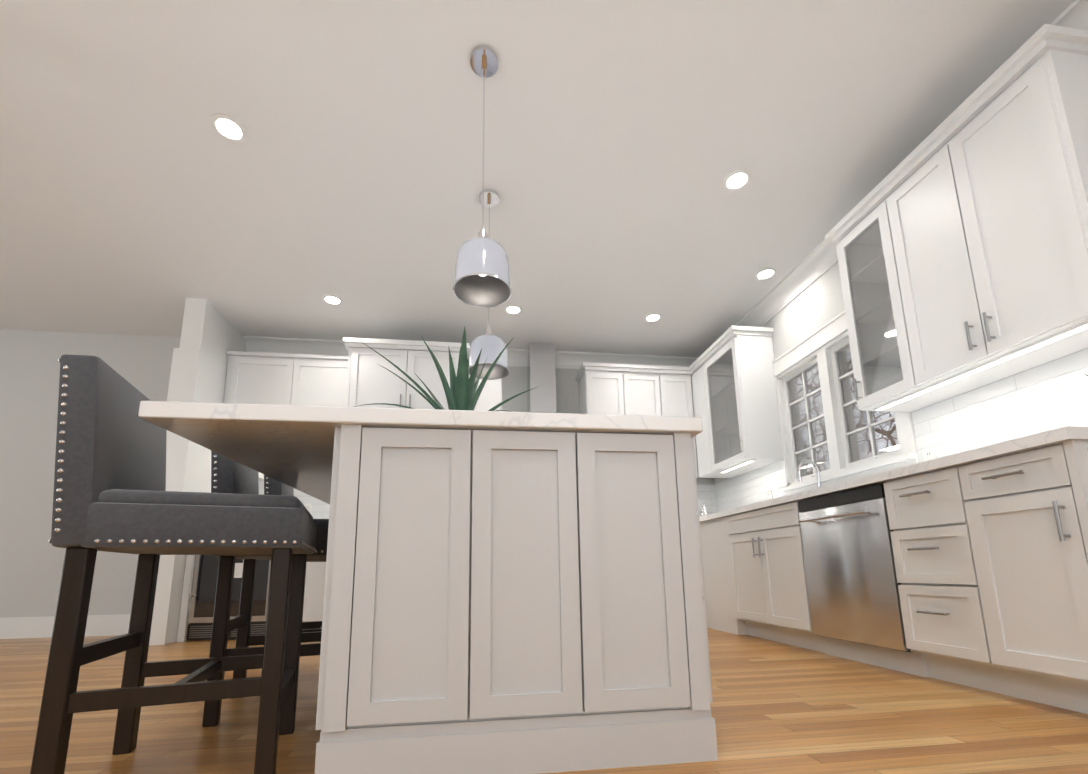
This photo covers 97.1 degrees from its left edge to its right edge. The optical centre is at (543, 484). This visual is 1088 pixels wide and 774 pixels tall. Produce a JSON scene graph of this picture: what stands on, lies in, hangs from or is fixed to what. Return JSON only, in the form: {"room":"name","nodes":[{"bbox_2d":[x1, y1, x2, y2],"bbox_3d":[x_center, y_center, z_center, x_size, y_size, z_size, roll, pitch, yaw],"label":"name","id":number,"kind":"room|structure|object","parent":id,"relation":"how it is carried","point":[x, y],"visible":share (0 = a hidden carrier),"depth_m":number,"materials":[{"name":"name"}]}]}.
{"room":"kitchen","nodes":[
{"label":"kitchen","id":0,"kind":"room"},
{"bbox_2d":[0,329,714,617],"bbox_3d":[-2.537,-0.037,4.599,9.083,2.755,0.150,1,-10,-8],"label":"wall","id":1,"kind":"structure","parent":0,"point":[31,562],"depth_m":4.30,"materials":[{"name":"grey paint"}]},
{"bbox_2d":[0,614,130,638],"bbox_3d":[-4.953,1.198,3.951,3.840,0.170,0.016,1,-10,-8],"label":"baseboard","id":2,"kind":"structure","parent":1,"relation":"attached to","point":[42,627],"depth_m":4.04,"materials":[{"name":"white paint"}]},
{"bbox_2d":[149,298,245,644],"bbox_3d":[-2.926,-0.121,4.093,0.192,2.755,0.760,1,-10,-8],"label":"door frame","id":3,"kind":"structure","parent":1,"relation":"attached to","point":[211,335],"depth_m":3.86,"materials":[{"name":"white paint"}]},
{"bbox_2d":[224,351,347,406],"bbox_3d":[-2.303,-0.396,4.421,1.122,1.559,0.383,1,-10,-8],"label":"wall cabinet","id":4,"kind":"object","parent":1,"relation":"attached to","point":[282,379],"visible":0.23,"depth_m":4.36,"materials":[{"name":"white paint"}]},
{"bbox_2d":[243,336,697,373],"bbox_3d":[-0.580,-1.322,4.980,4.680,0.150,0.100,1,-10,-8],"label":"crown molding","id":5,"kind":"structure","parent":1,"relation":"attached to","point":[516,357],"depth_m":5.03,"materials":[{"name":"white paint"}]},
{"bbox_2d":[469,375,501,410],"bbox_3d":[-0.573,-0.611,4.703,0.376,1.158,0.383,1,-10,-8],"label":"upper cabinet","id":6,"kind":"object","parent":1,"relation":"attached to","point":[490,397],"visible":0.02,"depth_m":4.60,"materials":[{"name":"white paint"}]},
{"bbox_2d":[259,472,716,518],"bbox_3d":[-0.516,-0.012,4.798,4.725,0.885,0.006,1,-10,-8],"label":"backsplash","id":7,"kind":"structure","parent":1,"relation":"attached to","point":[705,492],"depth_m":4.54,"materials":[{"name":"tile"}]},
{"bbox_2d":[259,474,263,479],"bbox_3d":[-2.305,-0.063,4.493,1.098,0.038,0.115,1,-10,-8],"label":"electrical outlet","id":8,"kind":"object","parent":7,"relation":"attached to","point":[261,476],"depth_m":4.40,"materials":[{"name":"white paint"}]},
{"bbox_2d":[304,503,311,513],"bbox_3d":[-2.215,0.239,4.506,0.072,0.116,0.008,1,-10,-8],"label":"electrical outlet","id":9,"kind":"object","parent":7,"relation":"attached to","point":[308,506],"visible":0.5,"depth_m":4.51,"materials":[{"name":"white paint"}]},
{"bbox_2d":[527,342,556,412],"bbox_3d":[-0.011,-0.929,4.780,0.800,1.004,0.500,1,-10,-8],"label":"range hood","id":10,"kind":"object","parent":1,"relation":"attached to","point":[541,377],"visible":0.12,"depth_m":4.79,"materials":[{"name":"silver metal"}]},
{"bbox_2d":[575,362,697,478],"bbox_3d":[0.930,-0.597,4.911,1.135,1.158,0.383,1,-10,-8],"label":"upper cabinet","id":11,"kind":"object","parent":1,"relation":"attached to","point":[628,389],"visible":0.44,"depth_m":4.82,"materials":[{"name":"white paint"}]},
{"bbox_2d":[0,0,1074,357],"bbox_3d":[-0.130,-2.067,1.639,13.300,0.120,7.600,1,-10,-8],"label":"ceiling","id":12,"kind":"structure","parent":0,"point":[610,148],"depth_m":2.63,"materials":[{"name":"white paint"}]},
{"bbox_2d":[210,114,246,142],"bbox_3d":[-1.621,-1.828,2.473,0.164,0.008,0.164,1,-10,-8],"label":"recessed light","id":13,"kind":"object","parent":12,"relation":"in","point":[227,127],"visible":1,"depth_m":2.47,"materials":[{"name":"white paint"}]},
{"bbox_2d":[322,294,342,305],"bbox_3d":[-1.776,-1.544,4.037,0.164,0.008,0.164,1,-10,-8],"label":"recessed light","id":14,"kind":"object","parent":12,"relation":"in","point":[330,299],"visible":1,"depth_m":4.03,"materials":[{"name":"white paint"}]},
{"bbox_2d":[453,45,511,306],"bbox_3d":[-0.260,-1.347,2.063,0.238,1.143,0.238,1,-10,-8],"label":"pendant light","id":15,"kind":"object","parent":12,"relation":"hanging from","point":[482,276],"visible":1,"depth_m":2.02,"materials":[{"name":"silver metal"}]},
{"bbox_2d":[469,189,508,379],"bbox_3d":[-0.327,-1.204,2.853,0.238,1.143,0.238,1,-10,-8],"label":"pendant light","id":16,"kind":"object","parent":12,"relation":"hanging from","point":[490,345],"visible":0.88,"depth_m":2.72,"materials":[{"name":"glossy white painted metal"},{"name":"chrome"}]},
{"bbox_2d":[504,305,522,314],"bbox_3d":[-0.271,-1.533,4.232,0.164,0.008,0.164,1,-10,-8],"label":"recessed light","id":17,"kind":"object","parent":12,"relation":"in","point":[513,309],"visible":1,"depth_m":4.23,"materials":[{"name":"white paint"}]},
{"bbox_2d":[644,313,661,321],"bbox_3d":[0.998,-1.522,4.401,0.164,0.008,0.164,1,-10,-8],"label":"recessed light","id":18,"kind":"object","parent":12,"relation":"in","point":[653,317],"visible":1,"depth_m":4.40,"materials":[{"name":"white paint"}]},
{"bbox_2d":[723,169,751,191],"bbox_3d":[1.147,-1.802,2.857,0.164,0.008,0.164,1,-10,-8],"label":"recessed light","id":19,"kind":"object","parent":12,"relation":"in","point":[737,180],"visible":1,"depth_m":2.85,"materials":[{"name":"white paint"}]},
{"bbox_2d":[754,268,776,280],"bbox_3d":[1.741,-1.647,3.774,0.164,0.008,0.164,1,-10,-8],"label":"recessed light","id":20,"kind":"object","parent":12,"relation":"in","point":[765,274],"visible":1,"depth_m":3.77,"materials":[{"name":"white paint"}]},
{"bbox_2d":[0,628,1087,773],"bbox_3d":[-0.086,0.762,1.130,13.300,0.120,7.600,1,-10,-8],"label":"floor","id":21,"kind":"structure","parent":0,"point":[779,708],"depth_m":1.54,"materials":[{"name":"brown wood"}]},
{"bbox_2d":[30,354,316,773],"bbox_3d":[-0.959,0.237,1.340,0.553,1.014,0.468,3,-11,-21],"label":"bar stool","id":22,"kind":"object","parent":21,"relation":"on","point":[111,493],"visible":1,"depth_m":1.16,"materials":[{"name":"grey fabric"}]},
{"bbox_2d":[177,555,325,641],"bbox_3d":[-2.265,0.799,4.070,1.121,0.915,0.652,1,-10,-8],"label":"base cabinet","id":23,"kind":"object","parent":21,"relation":"on","point":[314,592],"visible":0.02,"depth_m":3.81,"materials":[{"name":"white paint"}]},
{"bbox_2d":[186,555,270,640],"bbox_3d":[-2.456,0.804,3.948,0.598,0.857,0.514,1,-10,-8],"label":"wine cooler","id":24,"kind":"object","parent":23,"relation":"in","point":[203,584],"visible":0.35,"depth_m":3.73,"materials":[{"name":"black glass"}]},
{"bbox_2d":[202,450,328,726],"bbox_3d":[-1.015,0.345,1.934,0.553,1.014,0.468,3,-11,-21],"label":"bar stool","id":25,"kind":"object","parent":21,"relation":"on","point":[228,475],"visible":0.23,"depth_m":1.72,"materials":[{"name":"grey fabric"}]},
{"bbox_2d":[261,475,325,676],"bbox_3d":[-1.124,0.438,2.442,0.553,1.014,0.468,3,-11,-21],"label":"bar stool","id":26,"kind":"object","parent":21,"relation":"on","point":[272,486],"visible":0.06,"depth_m":2.23,"materials":[{"name":"grey fabric"}]},
{"bbox_2d":[343,337,469,409],"bbox_3d":[-1.224,0.029,4.329,1.076,2.490,0.707,1,-10,-8],"label":"wall cabinet","id":27,"kind":"object","parent":21,"relation":"on","point":[370,380],"visible":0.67,"depth_m":4.18,"materials":[{"name":"white paint"}]},
{"bbox_2d":[314,425,717,773],"bbox_3d":[-0.158,0.445,2.162,1.038,0.872,1.884,1,-10,-8],"label":"kitchen island","id":28,"kind":"object","parent":21,"relation":"on","point":[505,592],"depth_m":1.24,"materials":[{"name":"grey paint"}]},
{"bbox_2d":[138,401,702,498],"bbox_3d":[-0.401,-0.006,2.220,1.460,0.044,1.940,1,-10,-8],"label":"island countertop","id":29,"kind":"structure","parent":28,"relation":"on","point":[283,443],"depth_m":1.30,"materials":[{"name":"white stone"}]},
{"bbox_2d":[355,327,536,411],"bbox_3d":[-0.426,-0.351,2.089,0.825,0.590,0.859,1,-10,-8],"label":"potted plant","id":30,"kind":"object","parent":29,"relation":"on","point":[461,393],"visible":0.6,"depth_m":1.98,"materials":[{"name":"green plant"}]},
{"bbox_2d":[700,514,814,637],"bbox_3d":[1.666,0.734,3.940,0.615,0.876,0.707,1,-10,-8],"label":"base cabinet","id":31,"kind":"object","parent":21,"relation":"on","point":[754,572],"depth_m":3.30,"materials":[{"name":"white paint"}]},
{"bbox_2d":[879,462,1014,696],"bbox_3d":[1.934,0.386,2.026,0.615,0.876,0.420,1,-10,-8],"label":"base cabinet","id":32,"kind":"object","parent":21,"relation":"on","point":[953,630],"depth_m":1.97,"materials":[{"name":"white paint"}]},
{"bbox_2d":[798,484,910,651],"bbox_3d":[1.814,0.429,2.534,0.624,0.763,0.604,1,-10,-8],"label":"dishwasher","id":33,"kind":"object","parent":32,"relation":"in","point":[852,586],"visible":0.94,"depth_m":2.44,"materials":[{"name":"silver metal"}]},
{"bbox_2d":[971,438,1087,713],"bbox_3d":[1.981,0.325,1.694,0.615,0.876,0.379,1,-10,-8],"label":"base cabinet","id":34,"kind":"object","parent":21,"relation":"on","point":[990,547],"depth_m":1.64,"materials":[{"name":"white paint"}]},
{"bbox_2d":[699,426,1087,521],"bbox_3d":[1.792,0.092,2.968,0.646,0.040,2.863,1,-10,-8],"label":"countertop","id":35,"kind":"structure","parent":34,"relation":"on","point":[1048,438],"depth_m":2.00,"materials":[{"name":"white stone"}]},
{"bbox_2d":[797,460,821,487],"bbox_3d":[1.903,-0.019,3.397,0.190,0.326,0.114,1,-10,-8],"label":"faucet","id":36,"kind":"object","parent":35,"relation":"on","point":[799,478],"visible":0.6,"depth_m":3.43,"materials":[{"name":"silver metal"}]},
{"bbox_3d":[0.580,0.825,4.464,2.624,0.915,0.652,1,-10,-8],"label":"base cabinet","id":37,"kind":"object","parent":21,"relation":"on","visible":0},
{"bbox_2d":[701,503,708,515],"bbox_3d":[1.522,0.272,4.564,0.076,0.180,0.076,1,-10,-8],"label":"soap bottle","id":38,"kind":"object","parent":37,"relation":"on","point":[704,512],"visible":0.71,"depth_m":4.55,"materials":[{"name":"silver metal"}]},
{"bbox_2d":[715,262,844,483],"bbox_3d":[2.128,-0.308,3.498,0.150,2.755,3.670,1,-10,-8],"label":"wall","id":39,"kind":"structure","parent":0,"point":[815,306],"depth_m":3.71,"materials":[{"name":"grey paint"}]},
{"bbox_2d":[689,325,782,477],"bbox_3d":[1.730,-0.696,4.429,0.383,1.158,0.880,1,-10,-8],"label":"upper cabinet","id":40,"kind":"object","parent":39,"relation":"attached to","point":[735,403],"visible":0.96,"depth_m":4.12,"materials":[{"name":"white paint"}]},
{"bbox_2d":[772,310,918,494],"bbox_3d":[2.109,-0.563,3.435,0.210,1.195,1.177,1,-10,-8],"label":"casement window","id":41,"kind":"structure","parent":39,"relation":"in","point":[826,424],"depth_m":3.47,"materials":[{"name":"white paint"}]},
{"bbox_2d":[715,348,1087,511],"bbox_3d":[2.065,-0.088,3.371,0.006,0.450,3.509,1,-10,-8],"label":"backsplash","id":42,"kind":"structure","parent":39,"relation":"attached to","point":[1049,396],"depth_m":2.36,"materials":[{"name":"tile"}]},
{"bbox_2d":[767,490,772,499],"bbox_3d":[1.947,0.115,4.149,0.008,0.116,0.072,1,-10,-8],"label":"electrical outlet","id":43,"kind":"object","parent":42,"relation":"attached to","point":[769,495],"visible":0.65,"depth_m":4.15,"materials":[{"name":"white paint"}]},
{"bbox_2d":[922,446,936,460],"bbox_3d":[2.153,-0.147,2.683,0.008,0.116,0.072,1,-10,-8],"label":"electrical outlet","id":44,"kind":"object","parent":42,"relation":"attached to","point":[929,453],"visible":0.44,"depth_m":2.68,"materials":[{"name":"white paint"}]},
{"bbox_2d":[735,0,1087,326],"bbox_3d":[2.000,-1.610,3.603,0.100,0.150,3.592,1,-10,-8],"label":"crown molding","id":45,"kind":"structure","parent":39,"relation":"attached to","point":[815,264],"depth_m":3.67,"materials":[{"name":"white paint"}]},
{"bbox_2d":[825,24,1087,411],"bbox_3d":[2.024,-1.077,2.335,0.383,1.158,1.190,1,-10,-8],"label":"upper cabinet","id":46,"kind":"object","parent":39,"relation":"attached to","point":[958,236],"visible":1,"depth_m":2.11,"materials":[{"name":"white paint"}]},
{"label":"outside","id":47,"kind":"structure","parent":0,"visible":0},
{"bbox_2d":[865,411,898,457],"bbox_3d":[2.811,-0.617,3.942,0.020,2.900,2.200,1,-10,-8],"label":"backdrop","id":48,"kind":"structure","parent":47,"point":[889,414],"depth_m":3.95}
]}

